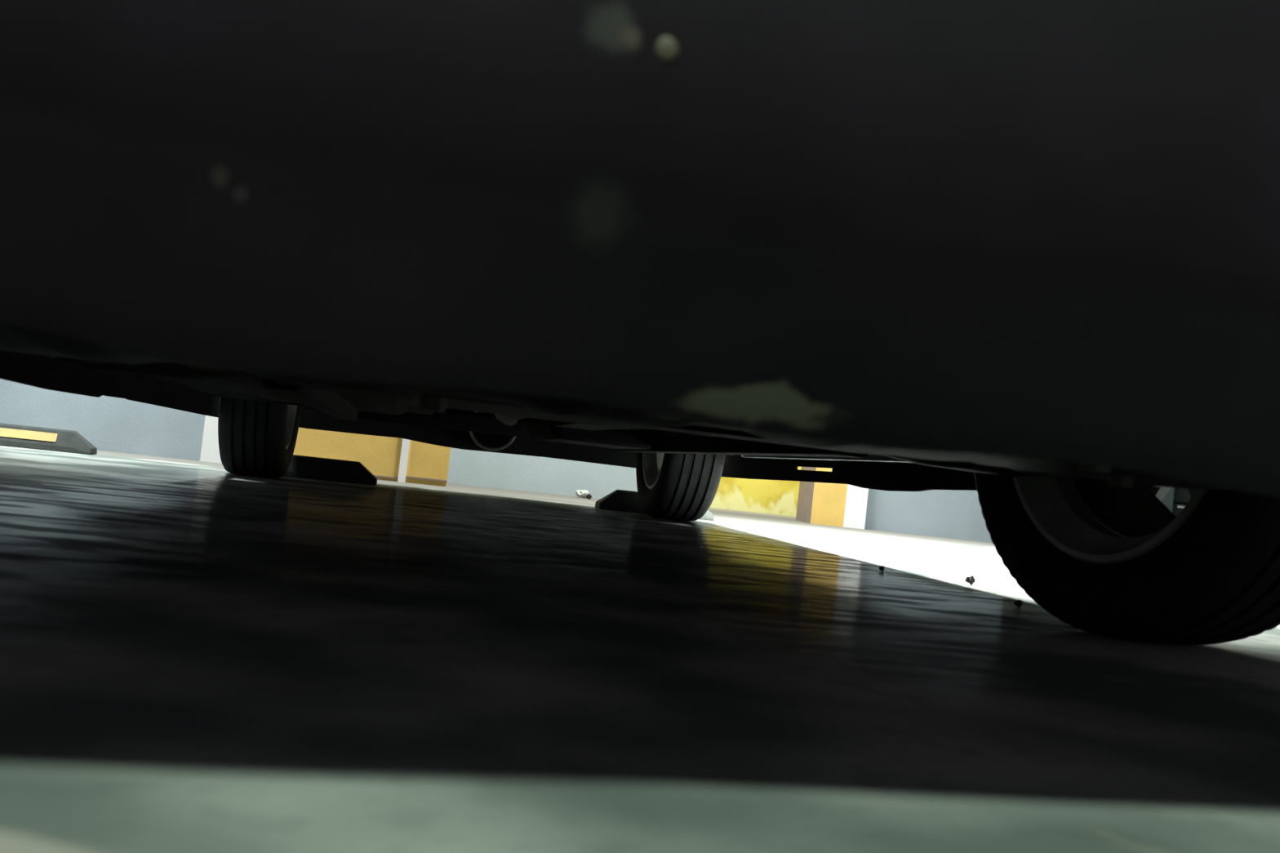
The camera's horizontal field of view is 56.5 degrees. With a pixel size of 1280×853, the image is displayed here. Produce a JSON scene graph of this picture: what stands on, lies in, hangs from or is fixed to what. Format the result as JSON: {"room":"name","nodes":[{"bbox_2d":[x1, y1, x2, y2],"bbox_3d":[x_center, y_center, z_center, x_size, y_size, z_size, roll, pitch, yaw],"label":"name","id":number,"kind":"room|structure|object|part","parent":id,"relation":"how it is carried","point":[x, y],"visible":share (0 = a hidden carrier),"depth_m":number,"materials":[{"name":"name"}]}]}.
{"room":"parking garage","nodes":[
{"label":"parking garage","id":0,"kind":"room"},
{"bbox_2d":[0,378,205,461],"bbox_3d":[-4.533,-1.467,4.864,5.680,2.600,0.850,7,-2,-11],"label":"wall","id":1,"kind":"structure","parent":0,"point":[110,424],"depth_m":4.87,"materials":[{"name":"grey paint"}]},
{"bbox_2d":[200,415,450,486],"bbox_3d":[-1.269,-1.083,5.503,1.015,2.600,0.850,7,-2,-11],"label":"pillar","id":2,"kind":"structure","parent":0,"point":[380,455],"depth_m":5.07,"materials":[{"name":"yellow paint"}]},
{"bbox_2d":[397,438,409,482],"bbox_3d":[-0.877,-1.054,5.140,0.032,2.600,0.012,7,-2,-11],"label":"trim","id":3,"kind":"structure","parent":2,"relation":"attached to","point":[406,442],"depth_m":5.09,"materials":[{"name":"white paint"}]},
{"bbox_2d":[373,475,447,481],"bbox_3d":[-1.073,0.211,5.083,0.495,0.016,0.006,7,-2,-11],"label":"trim","id":4,"kind":"structure","parent":2,"relation":"attached to","point":[374,475],"depth_m":5.10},
{"bbox_2d":[446,447,801,519],"bbox_3d":[0.191,-0.898,6.119,2.100,2.600,0.200,7,-2,-11],"label":"wall","id":5,"kind":"structure","parent":0,"point":[758,497],"depth_m":5.90,"materials":[{"name":"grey paint"}]},
{"bbox_2d":[0,445,1279,852],"bbox_3d":[0.458,0.281,0.111,14.000,0.150,12.050,7,-2,-11],"label":"floor","id":6,"kind":"structure","parent":0,"point":[196,656],"depth_m":0.83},
{"bbox_2d":[0,422,97,454],"bbox_3d":[-2.264,0.028,4.242,0.600,0.078,0.148,7,-2,-16],"label":"wheel stop","id":7,"kind":"object","parent":6,"relation":"on","point":[11,435],"visible":1,"depth_m":4.23,"materials":[{"name":"rubber"}]},
{"bbox_2d":[283,454,377,485],"bbox_3d":[-1.221,0.147,4.344,0.520,0.078,0.148,7,-2,-11],"label":"wheel stop","id":8,"kind":"object","parent":6,"relation":"on","point":[300,466],"visible":0.48,"depth_m":4.31,"materials":[{"name":"rubber"}]},
{"bbox_2d":[575,489,589,497],"bbox_3d":[-0.289,0.324,5.746,0.065,0.040,0.068,5,-3,31],"label":"wrapper","id":9,"kind":"object","parent":6,"relation":"on","point":[580,493],"visible":0.96,"depth_m":5.73,"materials":[{"name":"white paper"}]},
{"bbox_2d":[586,493,591,499],"bbox_3d":[-0.242,0.331,5.626,0.026,0.026,0.026,5,-2,23],"label":"dead leaf","id":10,"kind":"object","parent":6,"relation":"on","point":[588,496],"visible":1,"depth_m":5.62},
{"bbox_2d":[0,0,1279,644],"bbox_3d":[-0.235,-0.515,2.560,1.901,1.469,4.283,7,-2,-11],"label":"car","id":11,"kind":"object","parent":6,"relation":"on","point":[1024,255],"visible":1,"depth_m":0.48,"materials":[{"name":"paint"}]},
{"bbox_3d":[-0.569,-0.086,1.382,0.272,0.054,0.367,7,-2,-11],"label":"control arm","id":12,"kind":"part","parent":11,"relation":"part of","materials":[{"name":"metal"}]},
{"bbox_3d":[-0.699,-0.059,2.667,0.068,0.048,2.000,7,-2,-11],"label":"chassis rail","id":13,"kind":"part","parent":11,"relation":"part of","materials":[{"name":"black metal"}]},
{"bbox_3d":[-0.136,-0.007,3.373,0.300,0.115,0.570,7,-2,-11],"label":"fuel tank","id":14,"kind":"part","parent":11,"relation":"part of","materials":[{"name":"black metal"}]},
{"bbox_3d":[0.139,0.039,2.830,0.068,0.048,2.000,7,-2,-11],"label":"chassis rail","id":15,"kind":"part","parent":11,"relation":"part of","materials":[{"name":"black metal"}]},
{"bbox_3d":[0.447,0.033,1.581,0.272,0.054,0.367,7,-2,-11],"label":"control arm","id":16,"kind":"part","parent":11,"relation":"part of","materials":[{"name":"metal"}]},
{"bbox_2d":[595,489,714,520],"bbox_3d":[0.057,0.296,4.553,0.440,0.078,0.148,7,-2,-9],"label":"wheel stop","id":17,"kind":"object","parent":6,"relation":"on","point":[622,500],"visible":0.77,"depth_m":4.48,"materials":[{"name":"rubber"}]},
{"bbox_2d":[879,565,884,571],"bbox_3d":[0.510,0.300,2.512,0.011,0.011,0.012,7,-2,-11],"label":"crumb","id":18,"kind":"object","parent":6,"relation":"on","point":[881,568],"visible":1,"depth_m":2.51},
{"bbox_2d":[964,575,975,585],"bbox_3d":[0.661,0.307,2.384,0.020,0.019,0.018,7,-2,-11],"label":"crumb","id":19,"kind":"object","parent":6,"relation":"on","point":[971,580],"visible":1,"depth_m":2.38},
{"bbox_2d":[1013,600,1022,607],"bbox_3d":[0.617,0.288,1.942,0.013,0.013,0.013,5,-2,23],"label":"crumb","id":20,"kind":"object","parent":6,"relation":"on","point":[1019,603],"visible":1,"depth_m":1.94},
{"bbox_2d":[1161,487,1174,512],"bbox_3d":[2.185,-0.701,5.549,0.315,2.600,0.815,7,-2,-11],"label":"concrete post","id":21,"kind":"object","parent":6,"relation":"on","point":[1168,500],"visible":0.02,"depth_m":5.14,"materials":[{"name":"grey concrete"}]},
{"bbox_2d":[1172,488,1191,516],"bbox_3d":[2.624,0.006,5.646,0.720,1.300,0.762,7,-2,-11],"label":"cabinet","id":22,"kind":"object","parent":6,"relation":"on","point":[1182,496],"visible":0.1,"depth_m":5.24,"materials":[{"name":"metal"}]},
{"bbox_3d":[2.635,0.495,5.296,0.690,0.244,0.015,7,-2,-11],"label":"drawer","id":23,"kind":"part","parent":22,"relation":"part of","materials":[{"name":"grey metal"}]},
{"bbox_3d":[2.389,0.354,5.223,0.126,0.017,0.036,7,-2,-11],"label":"handle","id":24,"kind":"part","parent":22,"relation":"part of","materials":[{"name":"metal"}]},
{"bbox_3d":[2.703,-0.125,5.320,0.690,0.989,0.015,7,-2,-11],"label":"door","id":25,"kind":"part","parent":22,"relation":"part of","materials":[{"name":"grey metal"}]},
{"bbox_2d":[795,466,868,528],"bbox_3d":[1.015,-0.810,6.041,0.273,2.600,0.670,7,-2,-11],"label":"pillar","id":26,"kind":"structure","parent":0,"point":[834,504],"depth_m":5.67,"materials":[{"name":"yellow paint"}]},
{"bbox_2d":[864,488,992,542],"bbox_3d":[3.735,-0.489,6.593,5.315,2.600,0.630,7,-2,-11],"label":"wall","id":27,"kind":"structure","parent":0,"point":[946,513],"depth_m":5.80,"materials":[{"name":"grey paint"}]}
]}

